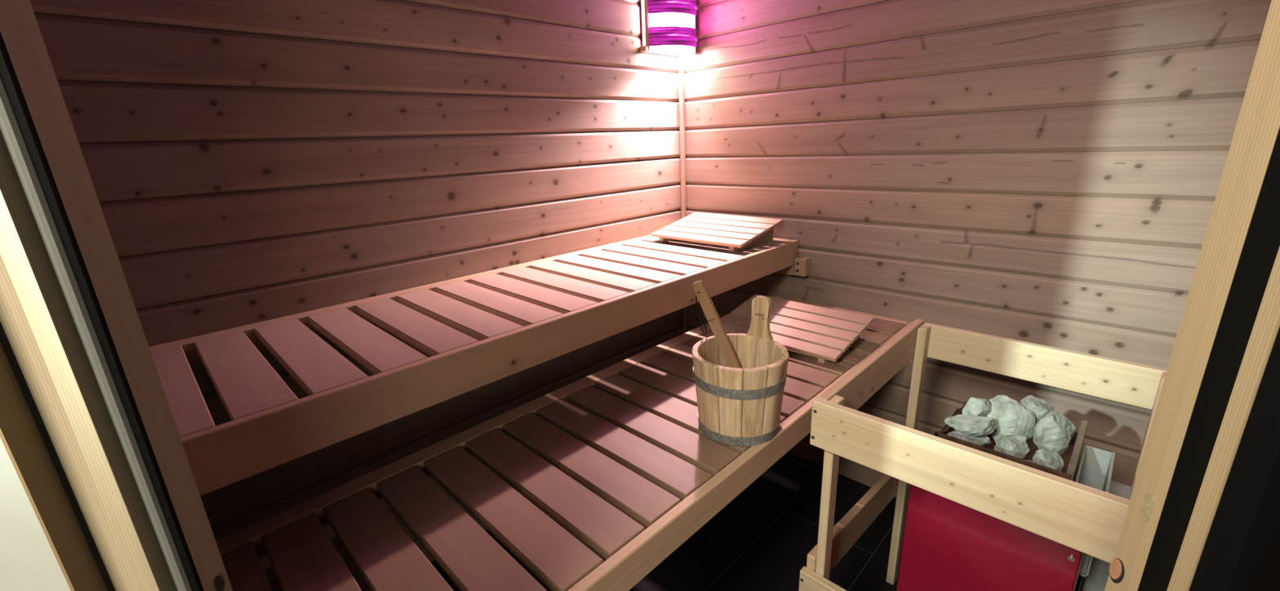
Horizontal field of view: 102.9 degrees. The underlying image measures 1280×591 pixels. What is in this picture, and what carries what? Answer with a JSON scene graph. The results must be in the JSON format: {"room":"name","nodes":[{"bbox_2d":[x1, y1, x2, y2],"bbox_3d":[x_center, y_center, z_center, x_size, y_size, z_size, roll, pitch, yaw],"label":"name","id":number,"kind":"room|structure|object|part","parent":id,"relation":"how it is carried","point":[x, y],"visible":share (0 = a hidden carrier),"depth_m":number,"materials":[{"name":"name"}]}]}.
{"room":"spa","nodes":[
{"label":"spa","id":0,"kind":"room"},
{"bbox_2d":[0,437,71,590],"bbox_3d":[-0.809,0.209,0.309,0.964,2.270,0.014,-2,17,0],"label":"wall","id":1,"kind":"structure","parent":0,"point":[28,562],"depth_m":0.28,"materials":[{"name":"white paint"}]},
{"bbox_2d":[0,342,107,590],"bbox_3d":[-0.327,0.189,0.308,0.002,2.270,0.014,-2,17,0],"label":"trim","id":2,"kind":"structure","parent":1,"relation":"attached to","point":[21,438],"depth_m":0.28,"materials":[{"name":"brown wood"}]},
{"bbox_2d":[0,321,115,590],"bbox_3d":[-0.806,0.202,0.331,0.970,2.270,0.031,-2,17,0],"label":"trim","id":3,"kind":"structure","parent":1,"relation":"attached to","point":[5,343],"depth_m":0.28,"materials":[{"name":"black wood"}]},
{"bbox_2d":[30,0,683,590],"bbox_3d":[-0.497,-0.190,1.791,0.050,2.150,2.080,14,23,43],"label":"wall","id":4,"kind":"structure","parent":0,"point":[248,162],"depth_m":1.42,"materials":[{"name":"brown wood"}]},
{"bbox_2d":[149,234,798,496],"bbox_3d":[-0.260,-0.001,1.604,0.606,0.097,1.945,14,23,43],"label":"bench","id":5,"kind":"object","parent":4,"relation":"attached to","point":[476,331],"visible":0.9,"depth_m":1.17,"materials":[{"name":"brown wood"}]},
{"bbox_3d":[-0.459,-0.071,1.786,0.049,0.050,1.945,14,23,43],"label":"rail","id":6,"kind":"part","parent":5,"relation":"part of","materials":[{"name":"brown wood"}]},
{"bbox_2d":[650,212,782,252],"bbox_3d":[0.306,-0.264,2.079,0.444,0.086,0.297,14,23,43],"label":"headrest cover","id":7,"kind":"object","parent":5,"relation":"on","point":[738,233],"visible":1,"depth_m":2.03,"materials":[{"name":"brown wood"}]},
{"bbox_3d":[0.184,-0.288,2.200,0.020,0.073,0.277,14,23,43],"label":"rail","id":8,"kind":"part","parent":7,"relation":"part of","materials":[{"name":"brown wood"}]},
{"bbox_3d":[0.432,-0.227,1.964,0.020,0.073,0.277,14,23,43],"label":"rail","id":9,"kind":"part","parent":7,"relation":"part of","materials":[{"name":"brown wood"}]},
{"bbox_3d":[0.419,-0.239,2.237,0.533,0.060,0.028,14,23,43],"label":"rail","id":10,"kind":"part","parent":5,"relation":"part of","materials":[{"name":"brown wood"}]},
{"bbox_2d":[639,0,697,56],"bbox_3d":[0.126,-1.163,2.065,0.124,0.328,0.261,14,23,43],"label":"lamp","id":11,"kind":"object","parent":4,"relation":"attached to","point":[668,26],"visible":1,"depth_m":2.05,"materials":[{"name":"purple wood"}]},
{"bbox_2d":[648,13,661,46],"bbox_3d":[0.055,-1.157,2.019,0.056,0.308,0.003,-1,17,4],"label":"diffuser","id":12,"kind":"object","parent":11,"relation":"attached to","point":[654,19],"depth_m":2.04,"materials":[{"name":"white"}]},
{"bbox_3d":[0.082,-1.173,2.103,0.006,0.328,0.222,14,23,43],"label":"plate","id":13,"kind":"part","parent":11,"relation":"part of","materials":[{"name":"brown wood"}]},
{"bbox_3d":[0.137,-1.163,2.039,0.223,0.067,0.041,-9,18,-21],"label":"lamp shade","id":14,"kind":"part","parent":11,"relation":"part of","materials":[{"name":"purple plastic"}]},
{"bbox_3d":[0.142,-1.051,2.073,0.223,0.068,0.041,-9,18,-21],"label":"lamp shade","id":15,"kind":"part","parent":11,"relation":"part of","materials":[{"name":"purple plastic"}]},
{"bbox_2d":[661,12,684,45],"bbox_3d":[0.131,-1.162,2.026,0.099,0.308,0.009,-7,17,-15],"label":"diffuser","id":16,"kind":"object","parent":11,"relation":"attached to","point":[673,24],"depth_m":2.05,"materials":[{"name":"white plastic"}]},
{"bbox_3d":[0.142,-1.130,2.101,0.080,0.216,0.080,14,23,43],"label":"lamp glass","id":17,"kind":"part","parent":11,"relation":"part of","materials":[{"name":"white glass"}]},
{"bbox_2d":[684,13,695,47],"bbox_3d":[0.204,-1.178,2.068,0.009,0.308,0.077,11,22,38],"label":"diffuser","id":18,"kind":"object","parent":11,"relation":"attached to","point":[690,18],"depth_m":2.08,"materials":[{"name":"white"}]},
{"bbox_2d":[678,57,688,333],"bbox_3d":[0.215,-0.211,2.482,0.020,1.732,0.020,14,23,43],"label":"trim","id":19,"kind":"structure","parent":4,"relation":"attached to","point":[681,60],"depth_m":2.33,"materials":[{"name":"brown wood"}]},
{"bbox_2d":[431,452,1082,590],"bbox_3d":[0.277,1.479,-0.050,4.260,0.040,4.260,14,23,43],"label":"floor","id":20,"kind":"structure","parent":0,"point":[762,539],"depth_m":1.81,"materials":[{"name":"black tile"}]},
{"bbox_2d":[798,319,1167,590],"bbox_3d":[0.768,0.604,1.186,0.530,0.879,0.626,14,23,43],"label":"guard","id":21,"kind":"object","parent":20,"relation":"on","point":[1087,520],"visible":0.94,"depth_m":1.08,"materials":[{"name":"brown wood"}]},
{"bbox_3d":[0.414,0.629,1.158,0.020,0.877,0.036,14,23,43],"label":"post","id":22,"kind":"part","parent":21,"relation":"part of","materials":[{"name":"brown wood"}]},
{"bbox_3d":[0.599,0.591,1.373,0.020,0.158,0.605,14,23,43],"label":"rail","id":23,"kind":"part","parent":21,"relation":"part of","materials":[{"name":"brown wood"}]},
{"bbox_3d":[0.582,0.183,1.249,0.020,0.096,0.605,14,23,43],"label":"rail","id":24,"kind":"part","parent":21,"relation":"part of","materials":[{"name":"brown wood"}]},
{"bbox_3d":[0.796,0.504,1.524,0.023,0.873,0.039,14,23,43],"label":"post","id":25,"kind":"part","parent":21,"relation":"part of","materials":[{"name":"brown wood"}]},
{"bbox_3d":[1.137,0.587,1.200,0.028,0.873,0.039,14,23,43],"label":"post","id":26,"kind":"part","parent":21,"relation":"part of","materials":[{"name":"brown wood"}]},
{"bbox_2d":[896,400,1115,590],"bbox_3d":[0.834,0.655,1.210,0.310,0.763,0.336,14,23,43],"label":"heater","id":27,"kind":"object","parent":20,"relation":"on","point":[948,545],"visible":0.47,"depth_m":1.07,"materials":[{"name":"metal"}]},
{"bbox_3d":[0.820,0.654,1.236,0.246,0.630,0.320,14,23,43],"label":"casing","id":28,"kind":"part","parent":27,"relation":"part of","materials":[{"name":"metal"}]},
{"bbox_2d":[946,430,991,447],"bbox_3d":[0.713,0.318,1.116,0.090,0.054,0.049,-2,17,0],"label":"stone","id":29,"kind":"object","parent":27,"relation":"in","point":[984,440],"visible":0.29,"depth_m":1.09,"materials":[{"name":"grey stone"}]},
{"bbox_2d":[944,413,995,436],"bbox_3d":[0.698,0.274,1.075,0.110,0.038,0.050,-3,17,-3],"label":"stone","id":30,"kind":"object","parent":27,"relation":"in","point":[971,425],"visible":1,"depth_m":1.06,"materials":[{"name":"grey stone"}]},
{"bbox_2d":[962,396,991,417],"bbox_3d":[0.742,0.249,1.122,0.051,0.057,0.051,14,23,43],"label":"stone","id":31,"kind":"object","parent":27,"relation":"in","point":[975,406],"visible":0.74,"depth_m":1.11,"materials":[{"name":"grey stone"}]},
{"bbox_3d":[0.716,0.683,1.105,0.292,0.690,0.010,14,23,43],"label":"panel","id":32,"kind":"part","parent":27,"relation":"part of","materials":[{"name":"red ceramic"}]},
{"bbox_2d":[933,400,1078,479],"bbox_3d":[0.818,0.319,1.130,0.230,0.073,0.274,14,23,43],"label":"basket","id":33,"kind":"object","parent":27,"relation":"on","point":[1070,456],"depth_m":1.06,"materials":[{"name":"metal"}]},
{"bbox_2d":[993,435,1029,458],"bbox_3d":[0.771,0.324,1.059,0.073,0.064,0.059,-5,17,-8],"label":"stone","id":34,"kind":"object","parent":27,"relation":"in","point":[1015,446],"visible":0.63,"depth_m":1.04,"materials":[{"name":"grey stone"}]},
{"bbox_2d":[986,395,1037,444],"bbox_3d":[0.811,0.276,1.115,0.090,0.110,0.088,14,23,43],"label":"stone","id":35,"kind":"object","parent":27,"relation":"in","point":[1009,417],"visible":0.77,"depth_m":1.09,"materials":[{"name":"grey stone"}]},
{"bbox_2d":[1024,459,1046,466],"bbox_3d":[0.793,0.355,1.027,0.045,0.043,0.056,-2,17,1],"label":"stone","id":36,"kind":"object","parent":27,"relation":"in","point":[1037,463],"visible":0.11,"depth_m":1.02,"materials":[{"name":"grey stone"}]},
{"bbox_2d":[1018,395,1054,422],"bbox_3d":[0.860,0.250,1.110,0.068,0.053,0.049,6,19,26],"label":"stone","id":37,"kind":"object","parent":27,"relation":"in","point":[1039,407],"visible":0.61,"depth_m":1.10,"materials":[{"name":"grey stone"}]},
{"bbox_2d":[1032,448,1063,471],"bbox_3d":[0.831,0.339,1.038,0.049,0.057,0.050,14,23,43],"label":"stone","id":38,"kind":"object","parent":27,"relation":"in","point":[1051,460],"visible":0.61,"depth_m":1.03,"materials":[{"name":"grey stone"}]},
{"bbox_2d":[1032,410,1075,454],"bbox_3d":[0.856,0.285,1.056,0.063,0.100,0.065,14,23,43],"label":"stone","id":39,"kind":"object","parent":27,"relation":"in","point":[1054,432],"visible":0.94,"depth_m":1.04,"materials":[{"name":"grey stone"}]},
{"bbox_2d":[1066,420,1088,481],"bbox_3d":[0.896,0.378,1.062,0.012,0.134,0.291,14,23,43],"label":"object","id":40,"kind":"object","parent":27,"relation":"on","point":[1073,451],"depth_m":1.08,"materials":[{"name":"wood"}]},
{"bbox_2d":[1078,480,1133,590],"bbox_3d":[1.038,0.740,1.167,0.070,0.608,0.200,14,23,43],"label":"metal box","id":41,"kind":"object","parent":20,"relation":"on","point":[1096,580],"visible":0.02,"depth_m":1.07,"materials":[{"name":"grey metal"}]},
{"bbox_3d":[1.026,0.454,1.080,0.070,0.010,0.200,14,23,43],"label":"lid","id":42,"kind":"part","parent":41,"relation":"part of","materials":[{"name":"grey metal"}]},
{"bbox_2d":[680,0,1271,576],"bbox_3d":[0.834,-0.271,1.872,1.810,2.150,0.050,14,23,43],"label":"wall","id":43,"kind":"structure","parent":0,"point":[1043,172],"depth_m":1.58,"materials":[{"name":"brown wood"}]},
{"bbox_2d":[775,255,810,276],"bbox_3d":[0.453,-0.164,2.231,0.598,0.076,0.046,14,23,43],"label":"bracket","id":44,"kind":"object","parent":43,"relation":"attached to","point":[801,268],"visible":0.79,"depth_m":2.03,"materials":[{"name":"brown wood"}]},
{"bbox_3d":[0.438,-0.153,2.254,0.549,0.043,0.041,14,23,43],"label":"rail","id":45,"kind":"part","parent":44,"relation":"part of","materials":[{"name":"brown wood"}]},
{"bbox_3d":[-0.798,0.144,0.730,1.100,2.150,0.050,14,23,43],"label":"wall","id":46,"kind":"structure","parent":0,"visible":0},
{"bbox_2d":[215,294,912,590],"bbox_3d":[0.091,0.306,1.346,0.576,0.072,1.945,14,23,43],"label":"bench","id":47,"kind":"object","parent":46,"relation":"attached to","point":[619,455],"visible":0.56,"depth_m":1.00,"materials":[{"name":"brown wood"}]},
{"bbox_2d":[692,295,789,446],"bbox_3d":[0.230,0.167,1.170,0.215,0.288,0.224,14,23,43],"label":"bucket","id":48,"kind":"object","parent":47,"relation":"on","point":[741,406],"visible":0.98,"depth_m":1.12,"materials":[{"name":"wood"}]},
{"bbox_2d":[692,280,741,368],"bbox_3d":[0.222,0.118,1.233,0.179,0.315,0.076,9,20,34],"label":"ladle","id":49,"kind":"object","parent":48,"relation":"in","point":[707,305],"visible":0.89,"depth_m":1.22,"materials":[{"name":"brown wood"}]},
{"bbox_2d":[720,293,874,363],"bbox_3d":[0.501,0.102,1.706,0.440,0.080,0.277,14,23,43],"label":"headrest cover","id":50,"kind":"object","parent":47,"relation":"on","point":[824,334],"visible":0.9,"depth_m":1.66,"materials":[{"name":"brown wood"}]},
{"bbox_3d":[0.626,0.138,1.593,0.020,0.066,0.257,14,23,43],"label":"rail","id":51,"kind":"part","parent":50,"relation":"part of","materials":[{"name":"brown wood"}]},
{"bbox_3d":[0.771,0.080,1.983,0.502,0.060,0.028,14,23,43],"label":"rail","id":52,"kind":"part","parent":47,"relation":"part of","materials":[{"name":"brown wood"}]},
{"bbox_3d":[0.044,0.215,0.378,0.634,2.150,0.634,14,23,43],"label":"wall door","id":53,"kind":"structure","parent":0,"visible":0},
{"bbox_2d":[0,0,1279,590],"bbox_3d":[0.200,0.360,0.204,0.998,1.960,0.499,14,23,43],"label":"door frame","id":54,"kind":"structure","parent":53,"relation":"attached to","point":[1203,512],"depth_m":0.28,"materials":[{"name":"brown wood"}]}
]}

